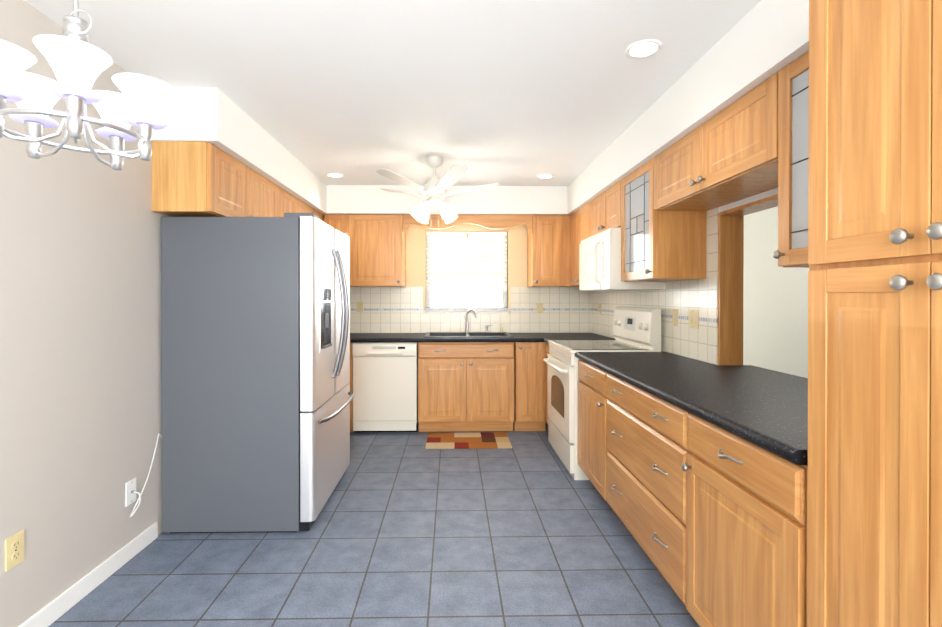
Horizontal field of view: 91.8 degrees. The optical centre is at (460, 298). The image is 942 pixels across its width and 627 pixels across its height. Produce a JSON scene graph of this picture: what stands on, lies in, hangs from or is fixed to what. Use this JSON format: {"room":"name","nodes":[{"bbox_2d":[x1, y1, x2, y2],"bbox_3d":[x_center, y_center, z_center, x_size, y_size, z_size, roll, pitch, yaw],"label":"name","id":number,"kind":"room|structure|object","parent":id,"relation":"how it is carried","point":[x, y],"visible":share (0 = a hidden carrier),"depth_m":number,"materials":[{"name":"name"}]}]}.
{"room":"kitchen","nodes":[
{"label":"kitchen","id":0,"kind":"room"},
{"bbox_2d":[0,0,169,626],"bbox_3d":[-1.710,0.091,1.331,0.150,2.420,7.500,0,0,-1],"label":"wall","id":1,"kind":"structure","parent":0,"point":[80,348],"depth_m":1.93,"materials":[{"name":"beige paint"}]},
{"bbox_2d":[5,530,24,571],"bbox_3d":[-1.636,0.924,1.679,0.009,0.116,0.070,0,0,-1],"label":"electrical outlet","id":2,"kind":"object","parent":1,"relation":"attached to","point":[14,551],"visible":1,"depth_m":1.67,"materials":[{"name":"beige plastic"}]},
{"bbox_2d":[18,522,157,626],"bbox_3d":[-1.629,1.258,1.337,0.012,0.085,7.200,0,0,-1],"label":"baseboard","id":3,"kind":"structure","parent":1,"relation":"attached to","point":[52,611],"depth_m":2.02,"materials":[{"name":"white wood"}]},
{"bbox_2d":[126,478,135,506],"bbox_3d":[-1.644,0.967,2.286,0.016,0.116,0.070,0,0,-1],"label":"outlet","id":4,"kind":"object","parent":1,"relation":"attached to","point":[130,490],"visible":1,"depth_m":2.28,"materials":[{"name":"white plastic"}]},
{"bbox_2d":[129,433,161,516],"bbox_3d":[-1.608,0.899,2.371,0.077,0.331,0.335,0,0,-1],"label":"cord","id":5,"kind":"object","parent":4,"relation":"attached to","point":[133,512],"visible":0.94,"depth_m":2.33,"materials":[{"name":"white plastic"}]},
{"bbox_2d":[151,141,277,216],"bbox_3d":[-1.491,-0.658,2.930,0.344,0.375,0.964,0,0,-1],"label":"upper cabinet","id":6,"kind":"object","parent":1,"relation":"attached to","point":[196,179],"visible":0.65,"depth_m":2.46,"materials":[{"name":"brown wood"}]},
{"bbox_2d":[278,186,310,216],"bbox_3d":[-1.508,-0.487,3.814,0.344,0.725,0.800,0,0,-1],"label":"upper cabinet","id":7,"kind":"object","parent":1,"relation":"attached to","point":[288,202],"visible":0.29,"depth_m":3.65,"materials":[{"name":"brown wood"}]},
{"bbox_2d":[311,207,322,220],"bbox_3d":[-1.518,-0.490,4.406,0.344,0.725,0.380,0,0,-1],"label":"upper cabinet","id":8,"kind":"object","parent":1,"relation":"attached to","point":[317,213],"visible":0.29,"depth_m":4.41,"materials":[{"name":"brown wood"}]},
{"bbox_2d":[48,422,699,626],"bbox_3d":[0.722,1.329,1.805,5.030,0.060,8.350,0,0,-1],"label":"floor","id":9,"kind":"structure","parent":0,"point":[407,529],"depth_m":2.25,"materials":[{"name":"tile"}]},
{"bbox_2d":[161,213,353,532],"bbox_3d":[-1.190,0.408,2.960,0.908,1.772,0.910,0,0,-1],"label":"refrigerator","id":10,"kind":"object","parent":9,"relation":"on","point":[257,396],"visible":1,"depth_m":2.51,"materials":[{"name":"grey metal"}]},
{"bbox_2d":[349,343,353,431],"bbox_3d":[-1.052,0.849,4.631,0.045,0.875,0.590,0,0,-1],"label":"cabinet filler","id":11,"kind":"object","parent":9,"relation":"on","point":[351,386],"visible":0.23,"depth_m":4.34,"materials":[{"name":"brown wood"}]},
{"bbox_2d":[353,342,418,431],"bbox_3d":[-0.724,0.851,4.609,0.605,0.872,0.626,0,0,-1],"label":"dishwasher","id":12,"kind":"object","parent":9,"relation":"on","point":[385,385],"visible":0.9,"depth_m":4.33,"materials":[{"name":"white metal"}]},
{"bbox_2d":[418,342,513,431],"bbox_3d":[0.051,0.849,4.624,0.920,0.875,0.644,0,0,-1],"label":"base cabinet","id":13,"kind":"object","parent":9,"relation":"on","point":[465,386],"visible":1,"depth_m":4.34,"materials":[{"name":"brown wood"}]},
{"bbox_2d":[350,333,605,342],"bbox_3d":[-0.124,0.392,4.621,3.120,0.040,0.660,0,0,-1],"label":"countertop","id":14,"kind":"structure","parent":13,"relation":"on","point":[419,337],"depth_m":4.34,"materials":[{"name":"laminate"}]},
{"bbox_2d":[424,332,513,337],"bbox_3d":[0.075,0.426,4.645,0.860,0.133,0.540,0,0,-1],"label":"double-bowl sink","id":15,"kind":"object","parent":14,"relation":"in","point":[467,335],"visible":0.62,"depth_m":4.82,"materials":[{"name":"silver metal"}]},
{"bbox_2d":[464,309,502,332],"bbox_3d":[0.244,0.232,4.837,0.422,0.252,0.126,0,0,-1],"label":"faucet set","id":16,"kind":"object","parent":14,"relation":"on","point":[467,323],"visible":1,"depth_m":4.86,"materials":[{"name":"silver metal"}]},
{"bbox_2d":[425,432,511,448],"bbox_3d":[0.070,1.284,4.149,0.750,0.007,0.450,0,0,-1],"label":"kitchen rug","id":17,"kind":"object","parent":9,"relation":"on","point":[481,440],"visible":0.98,"depth_m":4.13,"materials":[{"name":"multicoloured fabric"}]},
{"bbox_2d":[513,342,546,430],"bbox_3d":[0.674,0.849,4.636,0.303,0.875,0.644,0,0,-1],"label":"base cabinet","id":18,"kind":"object","parent":9,"relation":"on","point":[529,388],"visible":0.92,"depth_m":4.35,"materials":[{"name":"brown wood"}]},
{"bbox_2d":[546,343,549,423],"bbox_3d":[1.107,0.851,4.187,0.654,0.875,0.338,0,0,-1],"label":"base cabinet","id":19,"kind":"object","parent":9,"relation":"on","point":[547,353],"visible":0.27,"depth_m":4.28,"materials":[{"name":"brown wood"}]},
{"bbox_2d":[544,337,614,343],"bbox_3d":[1.119,0.394,4.164,0.650,0.040,0.300,0,0,-1],"label":"countertop","id":20,"kind":"structure","parent":19,"relation":"on","point":[546,339],"depth_m":4.29,"materials":[{"name":"stone"}]},
{"bbox_2d":[578,359,621,520],"bbox_3d":[1.129,0.856,2.953,0.654,0.875,0.594,0,0,-1],"label":"base cabinet","id":21,"kind":"object","parent":9,"relation":"on","point":[592,423],"visible":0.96,"depth_m":2.88,"materials":[{"name":"brown wood"}]},
{"bbox_2d":[543,306,660,479],"bbox_3d":[1.067,0.680,3.632,0.718,1.222,0.760,0,0,-1],"label":"range","id":22,"kind":"object","parent":9,"relation":"on","point":[636,329],"visible":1,"depth_m":3.44,"materials":[{"name":"white metal"}]},
{"bbox_2d":[607,373,690,605],"bbox_3d":[1.144,0.860,2.201,0.653,0.875,0.905,0,0,-1],"label":"base cabinet","id":23,"kind":"object","parent":9,"relation":"on","point":[647,442],"visible":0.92,"depth_m":2.05,"materials":[{"name":"brown wood"}]},
{"bbox_2d":[575,352,807,464],"bbox_3d":[1.250,0.402,2.214,0.840,0.040,2.075,0,0,-1],"label":"countertop","id":24,"kind":"structure","parent":23,"relation":"on","point":[765,409],"depth_m":1.89,"materials":[{"name":"stone"}]},
{"bbox_2d":[681,413,807,626],"bbox_3d":[1.156,0.863,1.461,0.654,0.875,0.570,0,0,-1],"label":"base cabinet","id":25,"kind":"object","parent":9,"relation":"on","point":[746,533],"visible":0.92,"depth_m":1.40,"materials":[{"name":"brown wood"}]},
{"bbox_2d":[807,0,941,626],"bbox_3d":[1.177,0.234,0.867,0.674,2.138,0.610,0,0,-1],"label":"pantry cabinet","id":26,"kind":"object","parent":9,"relation":"on","point":[874,517],"visible":1,"depth_m":0.96,"materials":[{"name":"brown wood"}]},
{"bbox_2d":[23,0,760,185],"bbox_3d":[0.722,-1.151,1.794,5.030,0.060,8.350,0,0,-1],"label":"ceiling","id":27,"kind":"structure","parent":0,"point":[502,92],"depth_m":2.23,"materials":[{"name":"white paint"}]},
{"bbox_2d":[0,0,175,169],"bbox_3d":[-1.004,-0.749,1.203,0.433,0.739,0.422,0,0,-1],"label":"chandelier","id":28,"kind":"object","parent":27,"relation":"hanging from","point":[78,63],"visible":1,"depth_m":1.18,"materials":[{"name":"silver metal"}]},
{"bbox_2d":[326,173,343,177],"bbox_3d":[-1.146,-1.128,4.176,0.160,0.007,0.160,0,0,-1],"label":"recessed light","id":29,"kind":"object","parent":27,"relation":"in","point":[335,175],"visible":1,"depth_m":4.17,"materials":[{"name":"white"}]},
{"bbox_2d":[376,155,499,239],"bbox_3d":[-0.180,-0.798,3.668,0.993,0.663,1.010,0,0,-1],"label":"ceiling fan light","id":30,"kind":"object","parent":27,"relation":"hanging from","point":[434,190],"visible":1,"depth_m":3.57,"materials":[{"name":"white"}]},
{"bbox_2d":[537,174,553,178],"bbox_3d":[0.783,-1.128,4.211,0.160,0.007,0.160,0,0,-1],"label":"recessed light","id":31,"kind":"object","parent":27,"relation":"in","point":[544,176],"visible":1,"depth_m":4.21,"materials":[{"name":"white plastic"}]},
{"bbox_2d":[625,39,662,58],"bbox_3d":[0.823,-1.119,2.051,0.160,0.007,0.160,0,0,-1],"label":"recessed light","id":32,"kind":"object","parent":27,"relation":"in","point":[643,49],"visible":1,"depth_m":2.05,"materials":[{"name":"white"}]},
{"bbox_2d":[323,220,578,313],"bbox_3d":[-0.064,0.075,5.036,3.275,2.420,0.150,0,0,-1],"label":"wall","id":33,"kind":"structure","parent":0,"point":[416,255],"depth_m":4.96,"materials":[{"name":"beige paint"}]},
{"bbox_2d":[325,215,405,286],"bbox_3d":[-0.982,-0.491,4.760,0.790,0.725,0.364,0,0,-1],"label":"upper cabinet","id":34,"kind":"object","parent":33,"relation":"attached to","point":[377,250],"visible":0.75,"depth_m":4.62,"materials":[{"name":"brown wood"}]},
{"bbox_2d":[426,231,507,313],"bbox_3d":[0.069,-0.285,5.006,0.894,0.904,0.112,0,0,-1],"label":"window","id":35,"kind":"structure","parent":33,"relation":"in","point":[504,294],"depth_m":5.02,"materials":[{"name":"white"}]},
{"bbox_2d":[426,231,506,291],"bbox_3d":[0.069,-0.405,4.985,0.878,0.653,0.058,0,0,-1],"label":"window blind","id":36,"kind":"object","parent":35,"relation":"attached to","point":[496,256],"visible":0.98,"depth_m":4.98,"materials":[{"name":"white plastic"}]},
{"bbox_2d":[350,287,589,332],"bbox_3d":[-0.130,-0.087,4.954,3.140,0.915,0.010,0,0,-1],"label":"tile backsplash","id":37,"kind":"structure","parent":33,"relation":"attached to","point":[402,309],"depth_m":4.96,"materials":[{"name":"white tile"}]},
{"bbox_2d":[357,301,362,311],"bbox_3d":[-1.085,0.085,4.930,0.070,0.116,0.009,0,0,-1],"label":"electrical outlet","id":38,"kind":"object","parent":37,"relation":"attached to","point":[359,306],"visible":1,"depth_m":4.93,"materials":[{"name":"beige plastic"}]},
{"bbox_2d":[537,303,542,312],"bbox_3d":[0.865,0.100,4.964,0.070,0.116,0.012,0,0,-1],"label":"light switch","id":39,"kind":"object","parent":37,"relation":"attached to","point":[539,307],"visible":1,"depth_m":4.96,"materials":[{"name":"beige plastic"}]},
{"bbox_2d":[527,215,569,286],"bbox_3d":[0.931,-0.492,4.794,0.403,0.725,0.364,0,0,-1],"label":"upper cabinet","id":40,"kind":"object","parent":33,"relation":"attached to","point":[548,251],"visible":0.96,"depth_m":4.65,"materials":[{"name":"brown wood"}]},
{"bbox_2d":[151,0,808,219],"bbox_3d":[-0.088,-0.985,2.656,3.140,0.280,4.600,0,0,-1],"label":"soffit","id":41,"kind":"structure","parent":0,"point":[760,42],"depth_m":2.58,"materials":[{"name":"white paint"}]},
{"bbox_2d":[403,214,531,232],"bbox_3d":[0.074,-0.761,4.640,1.313,0.184,0.020,0,0,-1],"label":"wood valance","id":42,"kind":"object","parent":41,"relation":"attached to","point":[486,221],"visible":1,"depth_m":4.63,"materials":[{"name":"brown wood"}]},
{"bbox_2d":[594,188,777,360],"bbox_3d":[1.572,0.091,1.390,0.135,2.420,7.200,0,0,-1],"label":"wall","id":43,"kind":"structure","parent":0,"point":[769,193],"depth_m":2.36,"materials":[{"name":"white ceramic tile"},{"name":"blue accent tile"},{"name":"white paint"}]},
{"bbox_2d":[570,203,588,285],"bbox_3d":[1.269,-0.490,4.343,0.364,0.725,0.656,0,0,-1],"label":"upper cabinet","id":44,"kind":"object","parent":43,"relation":"attached to","point":[579,225],"visible":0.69,"depth_m":4.37,"materials":[{"name":"brown wood"}]},
{"bbox_2d":[589,181,620,236],"bbox_3d":[1.282,-0.684,3.632,0.364,0.330,0.756,0,0,-1],"label":"upper cabinet","id":45,"kind":"object","parent":43,"relation":"attached to","point":[604,210],"visible":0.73,"depth_m":3.56,"materials":[{"name":"brown wood"}]},
{"bbox_2d":[579,228,664,290],"bbox_3d":[1.236,-0.287,3.631,0.448,0.444,0.756,0,0,-1],"label":"over-the-range microwave","id":46,"kind":"object","parent":45,"relation":"attached to","point":[600,261],"visible":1,"depth_m":3.36,"materials":[{"name":"white"}]},
{"bbox_2d":[590,208,717,364],"bbox_3d":[1.456,-0.082,3.798,0.010,0.915,2.340,0,0,-1],"label":"tile backsplash","id":47,"kind":"structure","parent":43,"relation":"attached to","point":[701,344],"depth_m":3.00,"materials":[{"name":"white tile"}]},
{"bbox_2d":[598,303,600,313],"bbox_3d":[1.432,0.101,4.698,0.009,0.116,0.070,0,0,-1],"label":"electrical outlet","id":48,"kind":"object","parent":47,"relation":"attached to","point":[599,308],"visible":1,"depth_m":4.69,"materials":[{"name":"beige plastic"}]},
{"bbox_2d":[672,309,677,325],"bbox_3d":[1.460,0.126,3.109,0.012,0.116,0.070,0,0,-1],"label":"light switch","id":49,"kind":"object","parent":47,"relation":"attached to","point":[674,317],"visible":1,"depth_m":3.10,"materials":[{"name":"beige plastic"}]},
{"bbox_2d":[688,310,698,328],"bbox_3d":[1.464,0.127,2.874,0.012,0.116,0.115,0,0,-1],"label":"double light switch","id":50,"kind":"object","parent":47,"relation":"attached to","point":[693,318],"visible":1,"depth_m":2.86,"materials":[{"name":"beige plastic"}]},
{"bbox_2d":[621,158,706,281],"bbox_3d":[1.294,-0.484,2.989,0.364,0.725,0.524,0,0,-1],"label":"upper cabinet","id":51,"kind":"object","parent":43,"relation":"attached to","point":[661,246],"visible":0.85,"depth_m":2.73,"materials":[{"name":"brown wood"}]},
{"bbox_2d":[654,73,777,210],"bbox_3d":[1.308,-0.683,2.206,0.364,0.320,1.036,0,0,-1],"label":"upper cabinet","id":52,"kind":"object","parent":43,"relation":"attached to","point":[727,155],"visible":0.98,"depth_m":2.07,"materials":[{"name":"brown wood"}]},
{"bbox_2d":[718,194,777,364],"bbox_3d":[1.559,-0.055,2.119,0.137,0.875,1.020,0,0,-1],"label":"trim","id":53,"kind":"structure","parent":43,"relation":"attached to","point":[730,276],"depth_m":2.61,"materials":[{"name":"brown wood"}]},
{"bbox_2d":[773,51,808,267],"bbox_3d":[1.322,-0.477,1.432,0.364,0.725,0.510,0,0,-1],"label":"upper cabinet","id":54,"kind":"object","parent":43,"relation":"attached to","point":[793,128],"visible":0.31,"depth_m":1.62,"materials":[{"name":"brown wood"}]},
{"bbox_2d":[743,206,808,377],"bbox_3d":[3.160,0.088,1.919,0.150,2.420,8.200,0,0,-1],"label":"wall","id":55,"kind":"structure","parent":0,"point":[775,316],"depth_m":4.41,"materials":[{"name":"white paint"}]},
{"label":"outside","id":56,"kind":"structure","parent":0,"visible":0},
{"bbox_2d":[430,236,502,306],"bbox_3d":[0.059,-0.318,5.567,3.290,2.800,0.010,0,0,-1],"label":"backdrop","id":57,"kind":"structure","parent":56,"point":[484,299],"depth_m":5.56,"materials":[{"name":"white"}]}
]}

